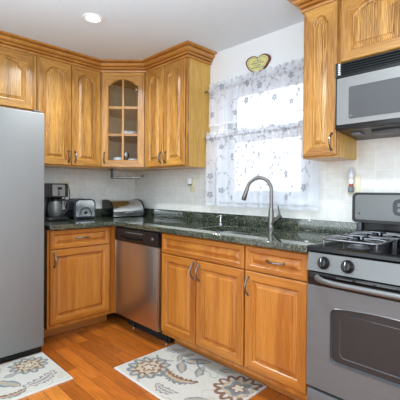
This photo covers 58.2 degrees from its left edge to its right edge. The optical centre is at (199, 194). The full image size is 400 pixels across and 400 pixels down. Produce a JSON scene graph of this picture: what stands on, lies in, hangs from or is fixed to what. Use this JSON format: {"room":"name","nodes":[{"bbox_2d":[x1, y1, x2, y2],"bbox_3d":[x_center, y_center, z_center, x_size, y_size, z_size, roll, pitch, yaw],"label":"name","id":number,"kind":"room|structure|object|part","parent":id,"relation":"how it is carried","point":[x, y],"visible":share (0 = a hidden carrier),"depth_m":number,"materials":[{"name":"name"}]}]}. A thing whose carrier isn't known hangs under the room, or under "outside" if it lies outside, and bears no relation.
{"room":"kitchen","nodes":[
{"label":"kitchen","id":0,"kind":"room"},
{"bbox_2d":[0,313,294,399],"bbox_3d":[-0.510,1.208,0.526,4.800,0.060,5.500,0,1,-45],"label":"floor","id":1,"kind":"structure","parent":0,"point":[90,354],"depth_m":2.51,"materials":[{"name":"brown wood"}]},
{"bbox_2d":[0,107,44,362],"bbox_3d":[-1.674,0.274,2.494,0.916,1.748,0.781,0,1,-45],"label":"refrigerator","id":2,"kind":"object","parent":1,"relation":"on","point":[21,131],"visible":1,"depth_m":2.47,"materials":[{"name":"metal"}]},
{"bbox_2d":[0,352,72,399],"bbox_3d":[-1.266,1.150,2.137,0.832,0.010,0.500,0,1,-45],"label":"rug","id":3,"kind":"object","parent":1,"relation":"on","point":[20,378],"visible":1,"depth_m":2.26,"materials":[{"name":"white fabric"}]},
{"bbox_2d":[44,226,116,336],"bbox_3d":[-1.143,0.709,3.141,0.599,0.874,0.650,0,1,-45],"label":"base cabinet","id":4,"kind":"object","parent":1,"relation":"on","point":[79,264],"visible":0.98,"depth_m":2.91,"materials":[{"name":"brown wood"}]},
{"bbox_3d":[-0.962,0.353,2.919,0.513,0.142,0.020,0,1,-45],"label":"drawer","id":5,"kind":"part","parent":4,"relation":"part of","materials":[{"name":"brown wood"}]},
{"bbox_3d":[-0.966,0.717,2.922,0.513,0.574,0.020,0,1,-45],"label":"door","id":6,"kind":"part","parent":4,"relation":"part of","materials":[{"name":"brown wood"}]},
{"bbox_2d":[44,216,336,252],"bbox_3d":[-0.294,0.262,2.712,1.198,0.038,2.453,0,1,-45],"label":"countertop","id":7,"kind":"structure","parent":4,"relation":"on","point":[277,238],"depth_m":2.62,"materials":[{"name":"green stone"}]},
{"bbox_2d":[44,183,67,220],"bbox_3d":[-1.294,0.067,3.179,0.180,0.325,0.205,0,1,-45],"label":"coffee maker","id":8,"kind":"object","parent":7,"relation":"on","point":[51,190],"visible":0.7,"depth_m":3.12,"materials":[{"name":"black plastic"}]},
{"bbox_3d":[-1.335,0.110,3.224,0.175,0.173,0.075,0,1,-45],"label":"water tank","id":9,"kind":"part","parent":8,"relation":"part of","materials":[{"name":"black plastic"}]},
{"bbox_2d":[47,198,68,216],"bbox_3d":[-1.254,0.115,3.167,0.170,0.164,0.120,0,1,-45],"label":"carafe","id":10,"kind":"object","parent":8,"relation":"on","point":[54,205],"visible":1,"depth_m":3.11,"materials":[{"name":"metal"}]},
{"bbox_3d":[-1.272,0.047,3.149,0.094,0.028,0.094,0,1,-45],"label":"lid","id":11,"kind":"part","parent":10,"relation":"part of","materials":[{"name":"black plastic"}]},
{"bbox_3d":[-1.200,0.105,3.183,0.074,0.130,0.022,0,1,-20],"label":"handle","id":12,"kind":"part","parent":10,"relation":"part of","materials":[{"name":"black plastic"}]},
{"bbox_3d":[-1.226,-0.033,3.117,0.110,0.098,0.006,0,1,-45],"label":"plate","id":13,"kind":"part","parent":8,"relation":"part of","materials":[{"name":"metal"}]},
{"bbox_2d":[66,198,95,218],"bbox_3d":[-1.125,0.135,3.402,0.216,0.186,0.189,0,1,-45],"label":"toaster","id":14,"kind":"object","parent":7,"relation":"on","point":[78,207],"visible":0.98,"depth_m":3.34,"materials":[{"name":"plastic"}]},
{"bbox_3d":[-1.076,0.132,3.352,0.216,0.178,0.012,0,1,-45],"label":"frame","id":15,"kind":"part","parent":14,"relation":"part of","materials":[{"name":"plastic"}]},
{"bbox_3d":[-1.068,0.132,3.349,0.184,0.148,0.003,0,1,-45],"label":"plate","id":16,"kind":"part","parent":14,"relation":"part of","materials":[{"name":"silver metal"}]},
{"bbox_2d":[102,199,144,217],"bbox_3d":[-0.784,0.141,3.707,0.385,0.174,0.216,0,1,-45],"label":"bread box","id":17,"kind":"object","parent":7,"relation":"on","point":[135,207],"visible":1,"depth_m":3.62,"materials":[{"name":"metal"}]},
{"bbox_3d":[-0.919,0.141,3.581,0.014,0.174,0.204,0,1,-45],"label":"panel","id":18,"kind":"part","parent":17,"relation":"part of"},
{"bbox_3d":[-0.751,0.141,3.675,0.352,0.164,0.126,0,1,-45],"label":"roll lid","id":19,"kind":"part","parent":17,"relation":"part of","materials":[{"name":"silver metal"}]},
{"bbox_3d":[-0.656,0.141,3.841,0.014,0.174,0.204,0,1,-45],"label":"panel","id":20,"kind":"part","parent":17,"relation":"part of","materials":[{"name":"silver metal"}]},
{"bbox_2d":[217,231,246,233],"bbox_3d":[0.229,0.376,2.550,0.384,0.175,0.464,0,1,-45],"label":"sink","id":21,"kind":"object","parent":7,"relation":"in","point":[236,232],"visible":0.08,"depth_m":2.77,"materials":[{"name":"metal"}]},
{"bbox_2d":[241,176,281,228],"bbox_3d":[0.452,0.059,2.618,0.301,0.382,0.067,1,1,23],"label":"kitchen faucet","id":22,"kind":"object","parent":7,"relation":"on","point":[272,221],"visible":1,"depth_m":2.58,"materials":[{"name":"silver metal"}]},
{"bbox_3d":[0.433,-0.011,2.620,0.197,0.242,0.025,1,1,18],"label":"spout","id":23,"kind":"part","parent":22,"relation":"part of","materials":[{"name":"silver metal"}]},
{"bbox_2d":[267,208,274,228],"bbox_3d":[0.514,0.176,2.596,0.060,0.150,0.060,0,1,-45],"label":"faucet","id":24,"kind":"object","parent":22,"relation":"attached to","point":[271,220],"depth_m":2.58,"materials":[{"name":"silver metal"}]},
{"bbox_3d":[0.542,0.158,2.572,0.098,0.152,0.035,1,1,40],"label":"lever","id":25,"kind":"part","parent":22,"relation":"part of","materials":[{"name":"silver metal"}]},
{"bbox_2d":[115,226,171,343],"bbox_3d":[-0.319,0.717,3.093,0.636,0.872,0.598,0,1,-45],"label":"dishwasher","id":26,"kind":"object","parent":1,"relation":"on","point":[138,252],"visible":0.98,"depth_m":2.85,"materials":[{"name":"metal"}]},
{"bbox_3d":[-0.718,0.709,3.113,0.034,0.630,0.006,0,1,-45],"label":"edge trim","id":27,"kind":"part","parent":26,"relation":"part of","materials":[{"name":"silver metal"}]},
{"bbox_3d":[-0.562,0.362,2.906,0.028,0.034,0.304,0,1,-45],"label":"handle","id":28,"kind":"part","parent":26,"relation":"part of","materials":[{"name":"black plastic"}]},
{"bbox_3d":[-0.510,0.713,2.903,0.033,0.632,0.597,0,1,-45],"label":"door","id":29,"kind":"part","parent":26,"relation":"part of","materials":[{"name":"metal"}]},
{"bbox_3d":[-0.509,0.340,2.898,0.040,0.114,0.597,0,1,-45],"label":"control panel","id":30,"kind":"part","parent":26,"relation":"part of","materials":[{"name":"black plastic"}]},
{"bbox_3d":[-0.303,0.717,2.694,0.034,0.630,0.006,0,1,-45],"label":"edge trim","id":31,"kind":"part","parent":26,"relation":"part of","materials":[{"name":"silver metal"}]},
{"bbox_2d":[114,343,266,399],"bbox_3d":[-0.082,1.158,2.281,0.548,0.010,0.837,0,1,-45],"label":"rug","id":32,"kind":"object","parent":1,"relation":"on","point":[175,371],"visible":1,"depth_m":2.26,"materials":[{"name":"white fabric"}]},
{"bbox_2d":[161,233,257,380],"bbox_3d":[0.185,0.726,2.609,0.650,0.874,0.789,0,1,-45],"label":"base cabinet","id":33,"kind":"object","parent":1,"relation":"on","point":[203,296],"visible":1,"depth_m":2.36,"materials":[{"name":"brown wood"}]},
{"bbox_3d":[-0.155,0.728,2.555,0.020,0.574,0.363,0,1,-45],"label":"door","id":34,"kind":"part","parent":33,"relation":"part of","materials":[{"name":"brown wood"}]},
{"bbox_3d":[-0.059,0.517,2.419,0.036,0.122,0.018,0,1,-45],"label":"handle","id":35,"kind":"part","parent":33,"relation":"part of","materials":[{"name":"silver metal"}]},
{"bbox_3d":[-0.019,0.523,2.378,0.036,0.122,0.018,0,1,-45],"label":"handle","id":36,"kind":"part","parent":33,"relation":"part of","materials":[{"name":"silver metal"}]},
{"bbox_3d":[-0.007,0.367,2.405,0.020,0.140,0.774,0,1,-45],"label":"drawer","id":37,"kind":"part","parent":33,"relation":"part of","materials":[{"name":"brown wood"}]},
{"bbox_3d":[0.120,0.733,2.277,0.020,0.574,0.404,0,1,-45],"label":"door","id":38,"kind":"part","parent":33,"relation":"part of","materials":[{"name":"brown wood"}]},
{"bbox_2d":[244,245,309,399],"bbox_3d":[0.609,0.734,2.181,0.650,0.874,0.412,0,1,-45],"label":"base cabinet","id":39,"kind":"object","parent":1,"relation":"on","point":[276,280],"visible":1,"depth_m":1.96,"materials":[{"name":"brown wood"}]},
{"bbox_3d":[0.269,0.535,2.087,0.036,0.122,0.018,0,1,-45],"label":"handle","id":40,"kind":"part","parent":39,"relation":"part of","materials":[{"name":"silver metal"}]},
{"bbox_3d":[0.400,0.374,1.955,0.036,0.017,0.123,0,1,-45],"label":"handle","id":41,"kind":"part","parent":39,"relation":"part of","materials":[{"name":"silver metal"}]},
{"bbox_3d":[0.413,0.375,1.980,0.020,0.140,0.401,0,1,-45],"label":"drawer","id":42,"kind":"part","parent":39,"relation":"part of","materials":[{"name":"brown wood"}]},
{"bbox_2d":[306,192,399,399],"bbox_3d":[0.994,0.587,1.714,0.719,1.184,0.798,0,1,-45],"label":"gas stove","id":43,"kind":"object","parent":1,"relation":"on","point":[353,286],"visible":1,"depth_m":1.65,"materials":[{"name":"metal"}]},
{"bbox_3d":[0.580,0.326,1.706,0.063,0.063,0.034,1,-10,45],"label":"control knob","id":44,"kind":"part","parent":43,"relation":"part of","materials":[{"name":"black plastic"}]},
{"bbox_3d":[0.810,1.051,1.531,0.055,0.187,0.750,0,1,-45],"label":"storage drawer","id":45,"kind":"part","parent":43,"relation":"part of","materials":[{"name":"metal"}]},
{"bbox_3d":[0.661,0.328,1.625,0.063,0.063,0.034,1,-10,45],"label":"control knob","id":46,"kind":"part","parent":43,"relation":"part of","materials":[{"name":"black plastic"}]},
{"bbox_3d":[0.811,0.693,1.525,0.060,0.496,0.752,0,1,-45],"label":"door","id":47,"kind":"part","parent":43,"relation":"part of","materials":[{"name":"metal"}]},
{"bbox_3d":[0.816,0.334,1.524,0.059,0.085,0.760,0,1,-45],"label":"control panel","id":48,"kind":"part","parent":43,"relation":"part of","materials":[{"name":"metal"}]},
{"bbox_3d":[0.815,0.414,1.524,0.057,0.063,0.748,0,1,-45],"label":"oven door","id":49,"kind":"part","parent":43,"relation":"part of","materials":[{"name":"metal"}]},
{"bbox_2d":[308,237,399,263],"bbox_3d":[1.030,0.273,1.735,0.637,0.033,0.760,0,1,-45],"label":"cooktop","id":50,"kind":"object","parent":43,"relation":"in","point":[389,253],"depth_m":1.70,"materials":[{"name":"metal"}]},
{"bbox_3d":[0.773,0.407,1.482,0.080,0.033,0.670,0,1,-45],"label":"handle","id":51,"kind":"part","parent":43,"relation":"part of","materials":[{"name":"metal"}]},
{"bbox_3d":[0.788,0.255,1.786,0.104,0.031,0.104,0,1,-45],"label":"burner","id":52,"kind":"part","parent":43,"relation":"part of","materials":[{"name":"metal"}]},
{"bbox_3d":[0.969,0.212,2.180,0.016,0.083,0.024,0,1,-45],"label":"backguard post","id":53,"kind":"part","parent":43,"relation":"part of","materials":[{"name":"grey metal"}]},
{"bbox_3d":[1.211,0.077,1.921,0.003,0.093,0.332,0,1,-45],"label":"clock panel","id":54,"kind":"part","parent":43,"relation":"part of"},
{"bbox_2d":[0,0,303,59],"bbox_3d":[-0.489,-1.251,0.500,4.800,0.080,5.500,0,1,-45],"label":"ceiling","id":55,"kind":"structure","parent":0,"point":[129,29],"depth_m":2.58,"materials":[{"name":"paint"}]},
{"bbox_2d":[82,13,103,23],"bbox_3d":[-0.749,-1.230,2.516,0.144,0.007,0.144,0,1,-45],"label":"recessed light","id":56,"kind":"object","parent":55,"relation":"in","point":[88,17],"visible":1,"depth_m":2.51,"materials":[{"name":"white paint"}]},
{"bbox_3d":[-0.749,-1.231,2.516,0.091,0.002,0.091,0,1,-45],"label":"bulb","id":57,"kind":"part","parent":56,"relation":"part of","materials":[{"name":"white"}]},
{"bbox_2d":[210,21,303,132],"bbox_3d":[1.178,-0.019,2.173,0.120,2.390,5.300,0,1,-45],"label":"wall","id":58,"kind":"structure","parent":0,"point":[284,45],"depth_m":2.80,"materials":[{"name":"white paint"}]},
{"bbox_2d":[88,72,159,171],"bbox_3d":[-0.728,-0.707,3.591,0.585,0.926,0.577,0,1,-45],"label":"upper cabinet","id":59,"kind":"object","parent":58,"relation":"attached to","point":[122,95],"visible":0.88,"depth_m":3.40,"materials":[{"name":"brown wood"}]},
{"bbox_3d":[-0.726,-0.706,3.414,0.435,0.926,0.016,0,1,0],"label":"frame","id":60,"kind":"part","parent":59,"relation":"part of","materials":[{"name":"brown wood"}]},
{"bbox_3d":[-0.727,-0.700,3.396,0.405,0.892,0.020,0,1,0],"label":"door","id":61,"kind":"part","parent":59,"relation":"part of","materials":[{"name":"brown wood"}]},
{"bbox_2d":[109,169,143,180],"bbox_3d":[-0.709,-0.184,3.486,0.330,0.117,0.068,0,1,0],"label":"paper towel holder","id":62,"kind":"object","parent":59,"relation":"attached to","point":[142,176],"visible":0.96,"depth_m":3.48,"materials":[{"name":"silver metal"}]},
{"bbox_2d":[121,131,136,133],"bbox_3d":[-0.726,-0.603,3.669,0.170,0.060,0.170,0,1,-45],"label":"serving bowl","id":63,"kind":"object","parent":59,"relation":"in","point":[125,132],"visible":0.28,"depth_m":3.60,"materials":[{"name":"ceramic"}]},
{"bbox_2d":[145,57,209,169],"bbox_3d":[-0.229,-0.700,3.273,0.323,0.926,0.570,0,1,-45],"label":"upper cabinet","id":64,"kind":"object","parent":58,"relation":"attached to","point":[177,103],"visible":0.99,"depth_m":3.11,"materials":[{"name":"brown wood"}]},
{"bbox_2d":[0,30,216,72],"bbox_3d":[-0.998,-1.194,2.987,2.270,0.093,0.754,0,1,-17],"label":"crown molding","id":65,"kind":"structure","parent":64,"relation":"attached to","point":[185,49],"depth_m":3.09,"materials":[{"name":"brown wood"}]},
{"bbox_3d":[-0.414,-0.697,3.295,0.020,0.892,0.262,0,1,-45],"label":"door","id":66,"kind":"part","parent":64,"relation":"part of","materials":[{"name":"brown wood"}]},
{"bbox_3d":[-0.219,-0.693,3.098,0.020,0.892,0.276,0,1,-45],"label":"door","id":67,"kind":"part","parent":64,"relation":"part of","materials":[{"name":"brown wood"}]},
{"bbox_2d":[190,179,195,191],"bbox_3d":[-0.067,-0.082,3.328,0.008,0.118,0.075,0,1,-45],"label":"wall outlet","id":68,"kind":"object","parent":58,"relation":"attached to","point":[193,186],"visible":0.94,"depth_m":3.32,"materials":[{"name":"beige plastic"}]},
{"bbox_2d":[187,178,191,184],"bbox_3d":[-0.095,-0.117,3.325,0.032,0.064,0.040,0,1,-45],"label":"plug adapter","id":69,"kind":"object","parent":68,"relation":"attached to","point":[189,180],"visible":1,"depth_m":3.31,"materials":[{"name":"white plastic"}]},
{"bbox_2d":[62,208,357,233],"bbox_3d":[-0.294,0.203,2.711,1.198,0.080,2.453,0,1,-45],"label":"backsplash","id":70,"kind":"structure","parent":58,"relation":"attached to","point":[338,227],"depth_m":2.79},
{"bbox_2d":[219,123,237,130],"bbox_3d":[0.511,-0.429,2.821,0.155,1.005,0.900,0,1,-45],"label":"window","id":71,"kind":"structure","parent":58,"relation":"in","point":[233,126],"depth_m":3.06,"materials":[{"name":"white paint"}]},
{"bbox_3d":[0.523,-0.417,2.834,0.120,0.920,0.770,0,1,-45],"label":"frame","id":72,"kind":"part","parent":71,"relation":"part of","materials":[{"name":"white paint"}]},
{"bbox_2d":[246,54,270,71],"bbox_3d":[0.452,-1.008,2.803,0.018,0.159,0.231,0,1,-45],"label":"plaque","id":73,"kind":"object","parent":58,"relation":"attached to","point":[254,63],"visible":0.86,"depth_m":2.79,"materials":[{"name":"yellow paint"}]},
{"bbox_2d":[135,137,399,222],"bbox_3d":[0.537,-0.030,2.730,0.008,0.789,3.592,0,1,-45],"label":"backsplash","id":74,"kind":"structure","parent":58,"relation":"attached to","point":[377,162],"depth_m":2.42,"materials":[{"name":"tile"}]},
{"bbox_2d":[303,0,356,161],"bbox_3d":[0.801,-0.695,2.232,0.323,0.956,0.224,0,1,-45],"label":"upper cabinet","id":75,"kind":"object","parent":58,"relation":"attached to","point":[322,142],"visible":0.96,"depth_m":2.14,"materials":[{"name":"brown wood"}]},
{"bbox_3d":[0.719,-0.675,2.151,0.020,0.892,0.213,0,1,-45],"label":"door","id":76,"kind":"part","parent":75,"relation":"part of","materials":[{"name":"brown wood"}]},
{"bbox_3d":[0.754,-0.306,2.078,0.036,0.112,0.018,0,1,-45],"label":"handle","id":77,"kind":"part","parent":75,"relation":"part of","materials":[{"name":"silver metal"}]},
{"bbox_2d":[347,175,359,193],"bbox_3d":[0.973,-0.061,2.277,0.008,0.122,0.082,0,1,-45],"label":"wall outlet","id":78,"kind":"object","parent":58,"relation":"attached to","point":[356,178],"visible":0.58,"depth_m":2.26,"materials":[{"name":"beige plastic"}]},
{"bbox_2d":[348,167,353,191],"bbox_3d":[0.953,-0.093,2.267,0.036,0.161,0.036,0,1,-45],"label":"night light","id":79,"kind":"object","parent":78,"relation":"attached to","point":[351,173],"visible":1,"depth_m":2.26,"materials":[{"name":"grey plastic"}]},
{"bbox_3d":[0.953,-0.135,2.267,0.036,0.078,0.036,0,1,-45],"label":"bulb","id":80,"kind":"part","parent":79,"relation":"part of","materials":[{"name":"white plastic"}]},
{"bbox_2d":[340,0,399,63],"bbox_3d":[1.164,-0.951,1.890,0.288,0.431,0.762,0,1,-45],"label":"upper cabinet","id":81,"kind":"object","parent":58,"relation":"attached to","point":[368,28],"visible":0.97,"depth_m":1.95,"materials":[{"name":"brown wood"}]},
{"bbox_2d":[287,0,334,14],"bbox_3d":[1.035,-1.166,1.976,0.352,0.093,1.072,0,1,-45],"label":"crown molding","id":82,"kind":"structure","parent":81,"relation":"attached to","point":[303,5],"depth_m":2.19,"materials":[{"name":"brown wood"}]},
{"bbox_2d":[335,49,399,140],"bbox_3d":[1.128,-0.533,1.860,0.372,0.401,0.761,0,1,-45],"label":"microwave","id":83,"kind":"object","parent":81,"relation":"attached to","point":[367,99],"visible":1,"depth_m":1.91,"materials":[{"name":"silver plastic"}]},
{"bbox_3d":[0.967,-0.512,1.825,0.012,0.259,0.554,0,1,-45],"label":"door","id":84,"kind":"part","parent":83,"relation":"part of","materials":[{"name":"metal"}]},
{"bbox_3d":[-2.399,-0.052,2.432,4.800,2.390,0.100,0,1,-45],"label":"wall","id":85,"kind":"structure","parent":0,"visible":0},
{"bbox_2d":[0,46,35,110],"bbox_3d":[-1.767,-0.927,2.763,0.895,0.488,0.288,0,1,-45],"label":"upper cabinet","id":86,"kind":"object","parent":85,"relation":"attached to","point":[17,68],"visible":0.94,"depth_m":2.87,"materials":[{"name":"brown wood"}]},
{"bbox_2d":[36,56,99,168],"bbox_3d":[-1.229,-0.708,3.274,0.580,0.926,0.323,0,1,-45],"label":"upper cabinet","id":87,"kind":"object","parent":85,"relation":"attached to","point":[68,95],"visible":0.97,"depth_m":3.17,"materials":[{"name":"brown wood"}]},
{"bbox_3d":[-1.248,-0.702,3.093,0.286,0.892,0.020,0,1,-45],"label":"door","id":88,"kind":"part","parent":87,"relation":"part of","materials":[{"name":"brown wood"}]},
{"bbox_3d":[-1.044,-0.702,3.295,0.276,0.892,0.020,0,1,-45],"label":"door","id":89,"kind":"part","parent":87,"relation":"part of","materials":[{"name":"brown wood"}]},
{"bbox_2d":[44,167,134,209],"bbox_3d":[-1.420,0.042,3.327,1.950,0.599,0.008,0,1,-45],"label":"backsplash","id":90,"kind":"structure","parent":85,"relation":"attached to","point":[97,185],"depth_m":3.66,"materials":[{"name":"tile"}]},
{"bbox_3d":[0.431,-0.882,2.782,0.066,0.028,1.086,0,1,-45],"label":"curtain rod","id":91,"kind":"object","parent":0,"visible":0},
{"bbox_2d":[208,57,303,126],"bbox_3d":[0.433,-0.760,2.746,0.024,0.384,1.026,0,1,-45],"label":"sheer curtain","id":92,"kind":"object","parent":91,"relation":"hanging from","point":[271,92],"visible":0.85,"depth_m":2.73,"materials":[{"name":"white fabric"}]},
{"bbox_3d":[0.428,-0.477,2.786,0.066,0.028,1.086,0,1,-45],"label":"curtain rod","id":93,"kind":"object","parent":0,"visible":0},
{"bbox_2d":[205,117,318,210],"bbox_3d":[0.424,-0.215,2.761,0.052,0.644,1.044,0,1,-45],"label":"sheer curtain","id":94,"kind":"object","parent":93,"relation":"hanging from","point":[274,152],"visible":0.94,"depth_m":2.70,"materials":[{"name":"white fabric"}]}
]}

